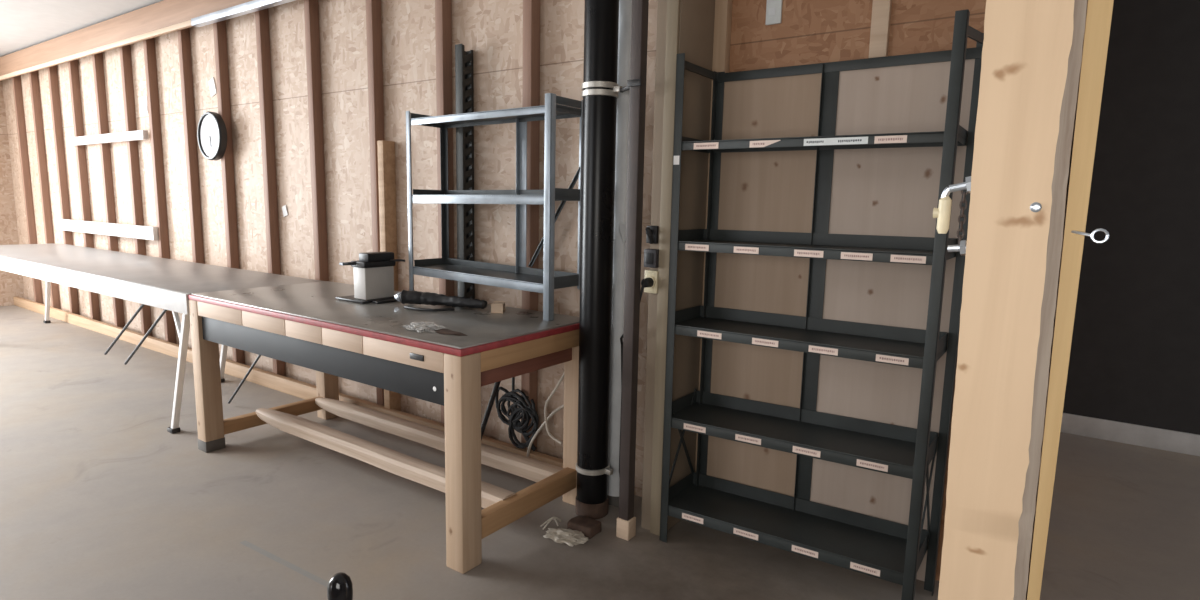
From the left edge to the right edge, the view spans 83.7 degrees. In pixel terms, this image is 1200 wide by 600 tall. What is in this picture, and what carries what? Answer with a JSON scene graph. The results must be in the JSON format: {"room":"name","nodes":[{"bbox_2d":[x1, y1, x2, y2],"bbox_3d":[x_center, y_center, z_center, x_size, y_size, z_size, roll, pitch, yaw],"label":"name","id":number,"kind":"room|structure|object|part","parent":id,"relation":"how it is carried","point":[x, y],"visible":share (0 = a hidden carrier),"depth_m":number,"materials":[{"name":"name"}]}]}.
{"room":"workshop","nodes":[
{"label":"workshop","id":0,"kind":"room"},
{"bbox_2d":[0,81,24,305],"bbox_3d":[-12.083,-0.609,2.061,0.200,3.020,15.930,7,10,35],"label":"wall","id":1,"kind":"structure","parent":0,"point":[11,284],"depth_m":8.44,"materials":[{"name":"beige wood"}]},
{"bbox_2d":[13,297,562,467],"bbox_3d":[-3.775,0.462,6.003,9.100,0.110,0.045,7,10,35],"label":"baseboard","id":2,"kind":"structure","parent":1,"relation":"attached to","point":[287,385],"depth_m":5.22,"materials":[{"name":"beige wood"}]},
{"bbox_2d":[0,0,162,56],"bbox_3d":[-4.555,-1.644,-0.674,15.400,0.120,20.400,7,10,35],"label":"ceiling","id":3,"kind":"structure","parent":0,"point":[24,24],"depth_m":6.06,"materials":[{"name":"white paint"}]},
{"bbox_2d":[2,0,657,496],"bbox_3d":[-3.563,-0.982,5.853,9.730,3.020,0.120,7,10,35],"label":"wall","id":4,"kind":"structure","parent":0,"point":[493,29],"depth_m":4.46,"materials":[{"name":"beige wood"}]},
{"bbox_2d":[12,75,42,303],"bbox_3d":[-6.881,-1.363,8.048,0.060,3.010,0.070,7,10,35],"label":"trim","id":5,"kind":"structure","parent":4,"relation":"attached to","point":[16,81],"depth_m":8.00,"materials":[{"name":"wood"}]},
{"bbox_2d":[29,70,60,308],"bbox_3d":[-6.391,-1.304,7.707,0.060,3.010,0.070,7,10,35],"label":"trim","id":6,"kind":"structure","parent":4,"relation":"attached to","point":[33,76],"depth_m":7.66,"materials":[{"name":"brown wood"}]},
{"bbox_2d":[47,65,79,314],"bbox_3d":[-5.901,-1.244,7.366,0.060,3.010,0.070,7,10,35],"label":"trim","id":7,"kind":"structure","parent":4,"relation":"attached to","point":[52,71],"depth_m":7.31,"materials":[{"name":"brown wood"}]},
{"bbox_2d":[68,59,100,320],"bbox_3d":[-5.411,-1.185,7.025,0.060,3.010,0.070,7,10,35],"label":"trim","id":8,"kind":"structure","parent":4,"relation":"attached to","point":[73,68],"depth_m":6.97,"materials":[{"name":"brown wood"}]},
{"bbox_2d":[0,20,191,79],"bbox_3d":[-5.267,-2.389,6.633,5.380,0.040,0.025,7,10,35],"label":"trim","id":9,"kind":"structure","parent":4,"relation":"attached to","point":[186,24],"depth_m":6.07,"materials":[{"name":"beige wood"}]},
{"bbox_2d":[55,219,158,239],"bbox_3d":[-4.995,-0.718,6.718,2.460,0.120,0.045,7,10,35],"label":"board","id":10,"kind":"object","parent":4,"relation":"attached to","point":[102,228],"visible":1,"depth_m":6.55,"materials":[{"name":"white paint"}]},
{"bbox_2d":[68,130,147,145],"bbox_3d":[-4.757,-1.552,6.440,1.800,0.080,0.045,7,10,35],"label":"board","id":11,"kind":"object","parent":4,"relation":"attached to","point":[139,134],"visible":1,"depth_m":6.33,"materials":[{"name":"white paint"}]},
{"bbox_2d":[92,52,124,327],"bbox_3d":[-4.888,-1.121,6.661,0.060,3.010,0.070,7,10,35],"label":"trim","id":12,"kind":"structure","parent":4,"relation":"attached to","point":[97,59],"depth_m":6.61,"materials":[{"name":"brown wood"}]},
{"bbox_2d":[0,0,252,80],"bbox_3d":[-4.579,-2.434,6.190,7.000,0.235,0.060,7,10,35],"label":"ceiling beam","id":13,"kind":"structure","parent":4,"relation":"attached to","point":[165,13],"depth_m":5.97,"materials":[{"name":"beige wood"}]},
{"bbox_2d":[119,45,152,336],"bbox_3d":[-4.361,-1.057,6.294,0.060,3.010,0.070,7,10,35],"label":"trim","id":14,"kind":"structure","parent":4,"relation":"attached to","point":[125,51],"depth_m":6.24,"materials":[{"name":"brown wood"}]},
{"bbox_2d":[139,96,147,114],"bbox_3d":[-4.145,-1.766,6.085,0.160,0.150,0.012,7,10,35],"label":"paper scrap","id":15,"kind":"object","parent":4,"relation":"attached to","point":[143,103],"visible":0.94,"depth_m":6.08,"materials":[{"name":"white paper"}]},
{"bbox_2d":[143,38,175,343],"bbox_3d":[-3.949,-1.007,6.007,0.060,3.010,0.070,7,10,35],"label":"trim","id":16,"kind":"structure","parent":4,"relation":"attached to","point":[149,44],"depth_m":5.95,"materials":[{"name":"brown wood"}]},
{"bbox_2d":[177,28,204,263],"bbox_3d":[-3.418,-0.943,5.638,0.060,3.010,0.070,7,10,35],"label":"trim","id":17,"kind":"structure","parent":4,"relation":"attached to","point":[184,45],"depth_m":5.57,"materials":[{"name":"wood"}]},
{"bbox_2d":[197,111,226,160],"bbox_3d":[-3.038,-1.282,5.245,0.372,0.372,0.056,7,10,35],"label":"wall clock","id":18,"kind":"object","parent":4,"relation":"attached to","point":[211,131],"visible":1,"depth_m":5.21,"materials":[{"name":"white plastic"}]},
{"bbox_2d":[208,77,216,96],"bbox_3d":[-3.090,-1.697,5.344,0.124,0.151,0.011,7,10,35],"label":"paper scrap","id":19,"kind":"object","parent":4,"relation":"attached to","point":[213,91],"visible":0.99,"depth_m":5.34,"materials":[{"name":"white paper"}]},
{"bbox_2d":[213,20,244,363],"bbox_3d":[-2.936,-0.884,5.302,0.060,3.010,0.070,7,10,35],"label":"trim","id":20,"kind":"structure","parent":4,"relation":"attached to","point":[219,28],"depth_m":5.25,"materials":[{"name":"wood"}]},
{"bbox_2d":[191,0,295,26],"bbox_3d":[-2.091,-1.990,4.406,2.420,0.060,0.055,7,10,35],"label":"rail","id":21,"kind":"object","parent":4,"relation":"attached to","point":[255,5],"visible":1,"depth_m":4.71,"materials":[{"name":"metal"}]},
{"bbox_2d":[255,8,285,376],"bbox_3d":[-2.438,-0.824,4.955,0.060,3.010,0.070,7,10,35],"label":"trim","id":22,"kind":"structure","parent":4,"relation":"attached to","point":[262,16],"depth_m":4.89,"materials":[{"name":"brown wood"}]},
{"bbox_2d":[282,205,287,216],"bbox_3d":[-2.318,-0.656,4.929,0.075,0.088,0.011,7,10,35],"label":"paper scrap","id":23,"kind":"object","parent":4,"relation":"attached to","point":[284,208],"visible":1,"depth_m":4.92,"materials":[{"name":"white paper"}]},
{"bbox_2d":[304,0,328,280],"bbox_3d":[-1.936,-0.763,4.606,0.060,3.010,0.070,7,10,35],"label":"trim","id":24,"kind":"structure","parent":4,"relation":"attached to","point":[311,9],"depth_m":4.54,"materials":[{"name":"brown wood"}]},
{"bbox_2d":[365,0,383,405],"bbox_3d":[-1.401,-0.698,4.233,0.060,3.010,0.070,7,10,35],"label":"trim","id":25,"kind":"structure","parent":4,"relation":"attached to","point":[373,7],"depth_m":4.14,"materials":[{"name":"brown wood"}]},
{"bbox_2d":[377,140,400,410],"bbox_3d":[-1.335,-0.088,4.254,0.055,1.800,0.090,7,10,35],"label":"trim","id":26,"kind":"structure","parent":4,"relation":"attached to","point":[386,173],"depth_m":4.16,"materials":[{"name":"beige wood"}]},
{"bbox_2d":[435,0,454,423],"bbox_3d":[-0.895,-0.636,3.881,0.060,3.010,0.070,7,10,35],"label":"trim","id":27,"kind":"structure","parent":4,"relation":"attached to","point":[443,8],"depth_m":3.78,"materials":[{"name":"brown wood"}]},
{"bbox_2d":[495,377,538,450],"bbox_3d":[-0.454,0.481,3.638,0.314,0.673,0.042,7,10,35],"label":"cable tangle","id":28,"kind":"object","parent":4,"relation":"hanging from","point":[526,411],"visible":0.95,"depth_m":3.64,"materials":[{"name":"black rubber"}]},
{"bbox_2d":[521,0,539,451],"bbox_3d":[-0.364,-0.572,3.511,0.060,3.010,0.070,7,10,35],"label":"trim","id":29,"kind":"structure","parent":4,"relation":"attached to","point":[530,76],"depth_m":3.45,"materials":[{"name":"brown wood"}]},
{"bbox_2d":[0,305,1199,599],"bbox_3d":[-4.620,1.463,-0.224,15.400,0.120,20.400,7,10,35],"label":"floor","id":30,"kind":"structure","parent":0,"point":[99,500],"depth_m":3.03,"materials":[{"name":"concrete"}]},
{"bbox_2d":[0,243,322,433],"bbox_3d":[-4.226,0.105,5.640,5.296,0.903,0.858,7,10,35],"label":"folding table","id":31,"kind":"object","parent":30,"relation":"on","point":[166,284],"visible":0.81,"depth_m":4.68,"materials":[{"name":"white plastic"}]},
{"bbox_3d":[-6.021,-0.174,7.313,0.342,0.871,0.034,7,10,35],"label":"leg","id":32,"kind":"part","parent":31,"relation":"part of","materials":[{"name":"white paint"}]},
{"bbox_3d":[-3.606,0.135,5.177,1.260,0.779,0.020,7,10,35],"label":"brace rod","id":33,"kind":"part","parent":31,"relation":"part of","materials":[{"name":"black plastic"}]},
{"bbox_3d":[-3.300,0.182,4.965,1.211,0.799,0.020,7,10,35],"label":"brace rod","id":34,"kind":"part","parent":31,"relation":"part of","materials":[{"name":"black plastic"}]},
{"bbox_3d":[-2.479,0.384,3.969,0.342,0.871,0.034,7,10,35],"label":"leg","id":35,"kind":"part","parent":31,"relation":"part of","materials":[{"name":"white paint"}]},
{"bbox_3d":[-2.837,0.213,5.096,0.342,0.871,0.034,7,10,35],"label":"leg","id":36,"kind":"part","parent":31,"relation":"part of","materials":[{"name":"white paint"}]},
{"bbox_2d":[327,572,352,599],"bbox_3d":[-0.534,0.899,1.404,0.240,0.698,0.240,7,10,35],"label":"lever","id":37,"kind":"object","parent":30,"relation":"on","point":[340,586],"visible":1,"depth_m":1.34,"materials":[{"name":"black plastic"}]},
{"bbox_2d":[188,281,578,573],"bbox_3d":[-1.444,0.442,3.707,2.845,0.905,0.853,7,10,35],"label":"workbench","id":38,"kind":"object","parent":30,"relation":"on","point":[305,325],"visible":0.95,"depth_m":3.11,"materials":[{"name":"brown wood"}]},
{"bbox_3d":[-2.233,0.427,3.808,0.098,0.872,0.105,7,10,35],"label":"leg","id":39,"kind":"part","parent":38,"relation":"part of","materials":[{"name":"brown wood"}]},
{"bbox_3d":[-2.248,0.407,4.370,0.771,0.702,0.016,7,10,35],"label":"brace rod","id":40,"kind":"part","parent":38,"relation":"part of","materials":[{"name":"black plastic"}]},
{"bbox_3d":[-1.392,0.248,3.159,1.975,0.137,0.020,7,10,35],"label":"apron panel","id":41,"kind":"part","parent":38,"relation":"part of","materials":[{"name":"black metal"}]},
{"bbox_3d":[-1.803,0.349,4.412,0.098,0.872,0.105,7,10,35],"label":"leg","id":42,"kind":"part","parent":38,"relation":"part of","materials":[{"name":"brown wood"}]},
{"bbox_2d":[336,295,396,303],"bbox_3d":[-1.238,-0.007,3.630,0.290,0.014,0.244,7,10,35],"label":"tray","id":43,"kind":"object","parent":38,"relation":"on","point":[378,299],"depth_m":3.55,"materials":[{"name":"black plastic"}]},
{"bbox_2d":[336,251,404,303],"bbox_3d":[-1.241,-0.127,3.603,0.290,0.258,0.265,7,10,35],"label":"machine","id":44,"kind":"object","parent":38,"relation":"on","point":[373,271],"visible":0.91,"depth_m":3.55,"materials":[{"name":"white plastic"}]},
{"bbox_3d":[-1.315,-0.192,3.519,0.076,0.021,0.028,0,8,-7],"label":"handle","id":45,"kind":"part","parent":44,"relation":"part of","materials":[{"name":"black plastic"}]},
{"bbox_3d":[-1.215,-0.217,3.592,0.118,0.075,0.200,7,10,35],"label":"lid","id":46,"kind":"part","parent":44,"relation":"part of","materials":[{"name":"black plastic"}]},
{"bbox_3d":[-1.091,-0.213,3.613,0.080,0.014,0.013,2,8,3],"label":"lever","id":47,"kind":"part","parent":44,"relation":"part of","materials":[{"name":"black plastic"}]},
{"bbox_2d":[191,281,578,348],"bbox_3d":[-1.157,0.034,3.458,2.151,0.015,0.838,7,10,35],"label":"countertop","id":48,"kind":"structure","parent":38,"relation":"on","point":[314,300],"depth_m":3.20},
{"bbox_3d":[-0.722,0.225,2.643,0.080,0.024,0.007,7,10,35],"label":"label plate","id":49,"kind":"part","parent":38,"relation":"part of","materials":[{"name":"black plastic"}]},
{"bbox_2d":[403,321,444,331],"bbox_3d":[-0.751,0.110,2.843,0.213,0.025,0.150,7,10,35],"label":"scrap","id":50,"kind":"object","parent":38,"relation":"on","point":[422,326],"visible":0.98,"depth_m":2.82,"materials":[{"name":"white"}]},
{"bbox_2d":[394,290,486,311],"bbox_3d":[-0.823,0.004,3.356,0.500,0.080,0.185,3,9,15],"label":"bundle","id":51,"kind":"object","parent":38,"relation":"on","point":[405,297],"visible":1,"depth_m":3.39,"materials":[{"name":"plastic"}]},
{"bbox_2d":[435,329,467,335],"bbox_3d":[-0.643,0.130,2.781,0.251,0.008,0.078,7,10,35],"label":"smear","id":52,"kind":"object","parent":38,"relation":"on","point":[440,331],"visible":0.8,"depth_m":2.75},
{"bbox_3d":[-0.536,0.633,2.627,0.098,0.872,0.105,7,10,35],"label":"leg","id":53,"kind":"part","parent":38,"relation":"part of","materials":[{"name":"brown wood"}]},
{"bbox_3d":[-0.530,0.452,3.399,0.264,0.600,0.026,7,10,35],"label":"brace rod","id":54,"kind":"part","parent":38,"relation":"part of","materials":[{"name":"black plastic"}]},
{"bbox_2d":[406,93,582,320],"bbox_3d":[-0.540,-0.470,3.413,0.995,1.020,0.286,7,10,35],"label":"rack","id":55,"kind":"object","parent":38,"relation":"on","point":[545,280],"visible":0.88,"depth_m":3.37,"materials":[{"name":"grey metal"}]},
{"bbox_3d":[-0.931,-0.983,3.628,0.003,0.032,0.232,7,10,35],"label":"rail","id":56,"kind":"part","parent":55,"relation":"part of","materials":[{"name":"grey metal"}]},
{"bbox_2d":[411,188,579,204],"bbox_3d":[-0.550,-0.524,3.398,0.975,0.085,0.254,7,10,35],"label":"shelf","id":57,"kind":"object","parent":55,"relation":"attached to","point":[520,196],"depth_m":3.32,"materials":[{"name":"grey metal"}]},
{"bbox_2d":[410,104,580,127],"bbox_3d":[-0.542,-0.908,3.343,0.975,0.052,0.254,7,10,35],"label":"shelf","id":58,"kind":"object","parent":55,"relation":"attached to","point":[520,116],"depth_m":3.29,"materials":[{"name":"grey metal"}]},
{"bbox_2d":[413,258,578,292],"bbox_3d":[-0.558,-0.134,3.455,0.975,0.093,0.254,7,10,35],"label":"shelf","id":59,"kind":"object","parent":55,"relation":"attached to","point":[519,277],"depth_m":3.43,"materials":[{"name":"grey metal"}]},
{"bbox_3d":[-0.135,-0.905,3.072,0.003,0.035,0.232,7,10,35],"label":"rail","id":60,"kind":"part","parent":55,"relation":"part of","materials":[{"name":"grey metal"}]},
{"bbox_2d":[491,301,504,313],"bbox_3d":[-0.504,0.037,3.320,0.058,0.050,0.094,1,8,0],"label":"wood offcut","id":61,"kind":"object","parent":38,"relation":"on","point":[496,306],"visible":1,"depth_m":3.28,"materials":[{"name":"beige wood"}]},
{"bbox_3d":[-0.342,0.281,2.878,0.035,0.075,0.720,7,10,35],"label":"rail","id":62,"kind":"part","parent":38,"relation":"part of","materials":[{"name":"brown wood"}]},
{"bbox_2d":[544,373,563,443],"bbox_3d":[-0.185,0.452,3.356,0.240,0.569,0.015,7,10,35],"label":"cord","id":63,"kind":"object","parent":38,"relation":"hanging from","point":[562,377],"visible":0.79,"depth_m":3.42,"materials":[{"name":"white plastic"}]},
{"bbox_3d":[-0.107,0.555,3.231,0.098,0.872,0.105,7,10,35],"label":"leg","id":64,"kind":"part","parent":38,"relation":"part of","materials":[{"name":"brown wood"}]},
{"bbox_2d":[455,44,474,298],"bbox_3d":[-0.766,-0.259,3.823,0.055,2.285,0.082,7,10,35],"label":"post","id":65,"kind":"object","parent":30,"relation":"on","point":[463,59],"visible":0.5,"depth_m":3.73,"materials":[{"name":"metal"}]},
{"bbox_2d":[526,405,563,456],"bbox_3d":[-0.220,0.731,3.449,0.420,0.448,0.015,7,10,35],"label":"cord","id":66,"kind":"object","parent":30,"relation":"on","point":[561,406],"visible":0.53,"depth_m":3.50,"materials":[{"name":"white plastic"}]},
{"bbox_2d":[541,517,561,529],"bbox_3d":[-0.216,0.995,3.023,0.120,0.052,0.048,-5,10,-37],"label":"scrap","id":67,"kind":"object","parent":30,"relation":"on","point":[548,521],"visible":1,"depth_m":3.02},
{"bbox_2d":[543,528,587,545],"bbox_3d":[-0.149,1.018,2.914,0.211,0.043,0.122,7,10,35],"label":"wrapper","id":68,"kind":"object","parent":30,"relation":"on","point":[570,537],"visible":1,"depth_m":2.89,"materials":[{"name":"white plastic"}]},
{"bbox_2d":[568,514,600,537],"bbox_3d":[-0.068,1.006,2.982,0.130,0.051,0.094,7,10,35],"label":"brick piece","id":69,"kind":"object","parent":30,"relation":"on","point":[590,527],"visible":0.88,"depth_m":2.96,"materials":[{"name":"brown brick"}]},
{"bbox_2d":[575,0,621,518],"bbox_3d":[-0.003,-0.484,2.961,0.169,3.010,0.158,0,8,-6],"label":"pipe","id":70,"kind":"object","parent":30,"relation":"on","point":[600,88],"visible":1,"depth_m":2.94,"materials":[{"name":"metal"}]},
{"bbox_2d":[608,0,631,507],"bbox_3d":[0.112,-0.462,3.061,0.144,2.941,0.146,7,10,35],"label":"pipe","id":71,"kind":"object","parent":30,"relation":"on","point":[625,6],"visible":0.31,"depth_m":3.04,"materials":[{"name":"grey plastic"}]},
{"bbox_2d":[608,495,618,507],"bbox_3d":[0.082,0.961,3.276,0.090,0.062,0.090,7,10,35],"label":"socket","id":72,"kind":"object","parent":71,"relation":"attached to","point":[613,499],"depth_m":3.23,"materials":[{"name":"black plastic"}]},
{"bbox_2d":[616,0,648,540],"bbox_3d":[0.110,-0.459,2.784,0.082,3.015,0.204,-4,10,-33],"label":"post","id":73,"kind":"object","parent":30,"relation":"on","point":[626,521],"visible":1,"depth_m":2.76,"materials":[{"name":"black plastic"}]},
{"bbox_3d":[0.117,-0.875,2.768,0.016,0.018,0.127,-3,9,-25],"label":"clamp arm","id":74,"kind":"part","parent":73,"relation":"part of","materials":[{"name":"black plastic"}]},
{"bbox_3d":[0.137,-0.859,2.651,0.062,0.025,0.010,7,10,35],"label":"clamp plate","id":75,"kind":"part","parent":73,"relation":"part of","materials":[{"name":"black plastic"}]},
{"bbox_2d":[660,9,983,599],"bbox_3d":[0.794,0.064,2.602,1.042,2.060,0.310,7,10,35],"label":"shelving unit","id":76,"kind":"object","parent":30,"relation":"on","point":[827,323],"visible":0.98,"depth_m":2.63,"materials":[{"name":"metal"}]},
{"bbox_3d":[0.403,-0.941,2.742,0.008,0.047,0.282,8,11,41],"label":"rail","id":77,"kind":"part","parent":76,"relation":"part of","materials":[{"name":"metal"}]},
{"bbox_3d":[0.683,0.047,2.863,0.470,1.955,0.012,7,10,35],"label":"panel","id":78,"kind":"part","parent":76,"relation":"part of","materials":[{"name":"brown wood"}]},
{"bbox_3d":[0.760,0.902,2.725,1.000,0.120,0.282,7,10,35],"label":"shelf","id":79,"kind":"part","parent":76,"relation":"part of","materials":[{"name":"metal"}]},
{"bbox_3d":[0.768,0.515,2.669,1.000,0.114,0.282,7,10,35],"label":"shelf","id":80,"kind":"part","parent":76,"relation":"part of","materials":[{"name":"metal"}]},
{"bbox_3d":[0.776,0.128,2.613,1.000,0.091,0.282,7,10,35],"label":"shelf","id":81,"kind":"part","parent":76,"relation":"part of","materials":[{"name":"metal"}]},
{"bbox_3d":[0.783,-0.212,2.564,1.000,0.085,0.282,7,10,35],"label":"shelf","id":82,"kind":"part","parent":76,"relation":"part of","materials":[{"name":"metal"}]},
{"bbox_3d":[0.791,-0.593,2.508,1.000,0.060,0.282,7,10,35],"label":"shelf","id":83,"kind":"part","parent":76,"relation":"part of","materials":[{"name":"metal"}]},
{"bbox_3d":[0.907,-0.894,2.566,1.007,0.037,0.004,7,10,35],"label":"rail","id":84,"kind":"part","parent":76,"relation":"part of","materials":[{"name":"metal"}]},
{"bbox_3d":[1.091,0.096,2.579,0.521,1.955,0.012,7,10,35],"label":"panel","id":85,"kind":"part","parent":76,"relation":"part of","materials":[{"name":"brown wood"}]},
{"bbox_3d":[1.220,-0.857,2.171,0.008,0.051,0.282,8,11,41],"label":"rail","id":86,"kind":"part","parent":76,"relation":"part of","materials":[{"name":"metal"}]},
{"bbox_2d":[933,0,1113,599],"bbox_3d":[0.668,-0.198,1.058,0.233,3.015,0.134,7,10,35],"label":"door","id":87,"kind":"structure","parent":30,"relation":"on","point":[1018,184],"depth_m":1.03,"materials":[{"name":"wood"}]},
{"bbox_3d":[0.558,-0.139,1.093,0.025,0.061,0.019,7,10,35],"label":"cream handle","id":88,"kind":"part","parent":87,"relation":"part of","materials":[{"name":"beige plastic"}]},
{"bbox_2d":[957,190,967,244],"bbox_3d":[0.582,-0.136,1.076,0.009,0.099,0.009,-1,8,-12],"label":"chain","id":89,"kind":"object","parent":87,"relation":"hanging from","point":[964,194],"visible":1,"depth_m":1.07,"materials":[{"name":"grey metal"}]},
{"bbox_2d":[641,0,714,529],"bbox_3d":[0.396,-0.483,2.973,0.110,3.020,0.465,7,10,35],"label":"wall","id":90,"kind":"structure","parent":0,"point":[696,34],"depth_m":2.89,"materials":[{"name":"beige wood"}]},
{"bbox_2d":[644,270,657,293],"bbox_3d":[0.218,-0.078,2.847,0.064,0.097,0.030,7,10,35],"label":"wall socket","id":91,"kind":"object","parent":90,"relation":"attached to","point":[653,274],"visible":0.83,"depth_m":2.83,"materials":[{"name":"beige plastic"}]},
{"bbox_2d":[619,277,653,477],"bbox_3d":[0.134,0.454,2.986,0.077,1.134,0.260,-3,9,-24],"label":"plug","id":92,"kind":"object","parent":91,"relation":"attached to","point":[647,282],"visible":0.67,"depth_m":2.99,"materials":[{"name":"plastic"}]},
{"bbox_2d":[644,249,658,267],"bbox_3d":[0.217,-0.176,2.828,0.060,0.077,0.041,7,10,35],"label":"switch box","id":93,"kind":"object","parent":90,"relation":"attached to","point":[651,256],"visible":1,"depth_m":2.81,"materials":[{"name":"black plastic"}]},
{"bbox_2d":[645,225,658,243],"bbox_3d":[0.209,-0.274,2.809,0.054,0.075,0.060,7,10,35],"label":"wall hook","id":94,"kind":"object","parent":90,"relation":"attached to","point":[652,232],"visible":1,"depth_m":2.81,"materials":[{"name":"black plastic"}]},
{"bbox_2d":[650,0,680,535],"bbox_3d":[0.278,-0.455,2.762,0.053,3.020,0.018,7,10,35],"label":"wooden post","id":95,"kind":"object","parent":90,"relation":"attached to","point":[673,6],"depth_m":2.79,"materials":[{"name":"wood"}]},
{"bbox_2d":[729,0,1087,594],"bbox_3d":[1.095,-0.428,2.695,1.360,3.020,0.120,7,10,35],"label":"wall","id":96,"kind":"structure","parent":0,"point":[809,31],"depth_m":2.65,"materials":[{"name":"brown wood"}]},
{"bbox_2d":[695,0,731,471],"bbox_3d":[0.515,-0.484,2.996,0.060,3.020,0.050,7,10,35],"label":"trim","id":97,"kind":"structure","parent":96,"relation":"attached to","point":[722,18],"depth_m":2.89,"materials":[{"name":"brown wood"}]},
{"bbox_2d":[765,0,782,24],"bbox_3d":[0.722,-1.226,2.775,0.067,0.160,0.014,7,10,35],"label":"tag","id":98,"kind":"object","parent":96,"relation":"attached to","point":[773,7],"visible":1,"depth_m":2.77,"materials":[{"name":"white paper"}]},
{"bbox_2d":[869,0,891,57],"bbox_3d":[1.073,-1.420,2.489,0.064,1.000,0.030,7,10,35],"label":"trim","id":99,"kind":"structure","parent":96,"relation":"attached to","point":[881,9],"depth_m":2.53,"materials":[{"name":"beige wood"}]},
{"bbox_2d":[1063,0,1199,434],"bbox_3d":[4.819,-0.418,3.156,4.200,3.020,0.120,7,10,35],"label":"wall","id":100,"kind":"structure","parent":0,"point":[1134,358],"depth_m":4.11,"materials":[{"name":"black paint"}]},
{"bbox_2d":[1060,413,1199,455],"bbox_3d":[4.668,1.009,3.363,4.000,0.130,0.020,7,10,35],"label":"baseboard","id":101,"kind":"structure","parent":100,"relation":"attached to","point":[1139,435],"depth_m":4.25,"materials":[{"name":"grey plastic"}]}
]}

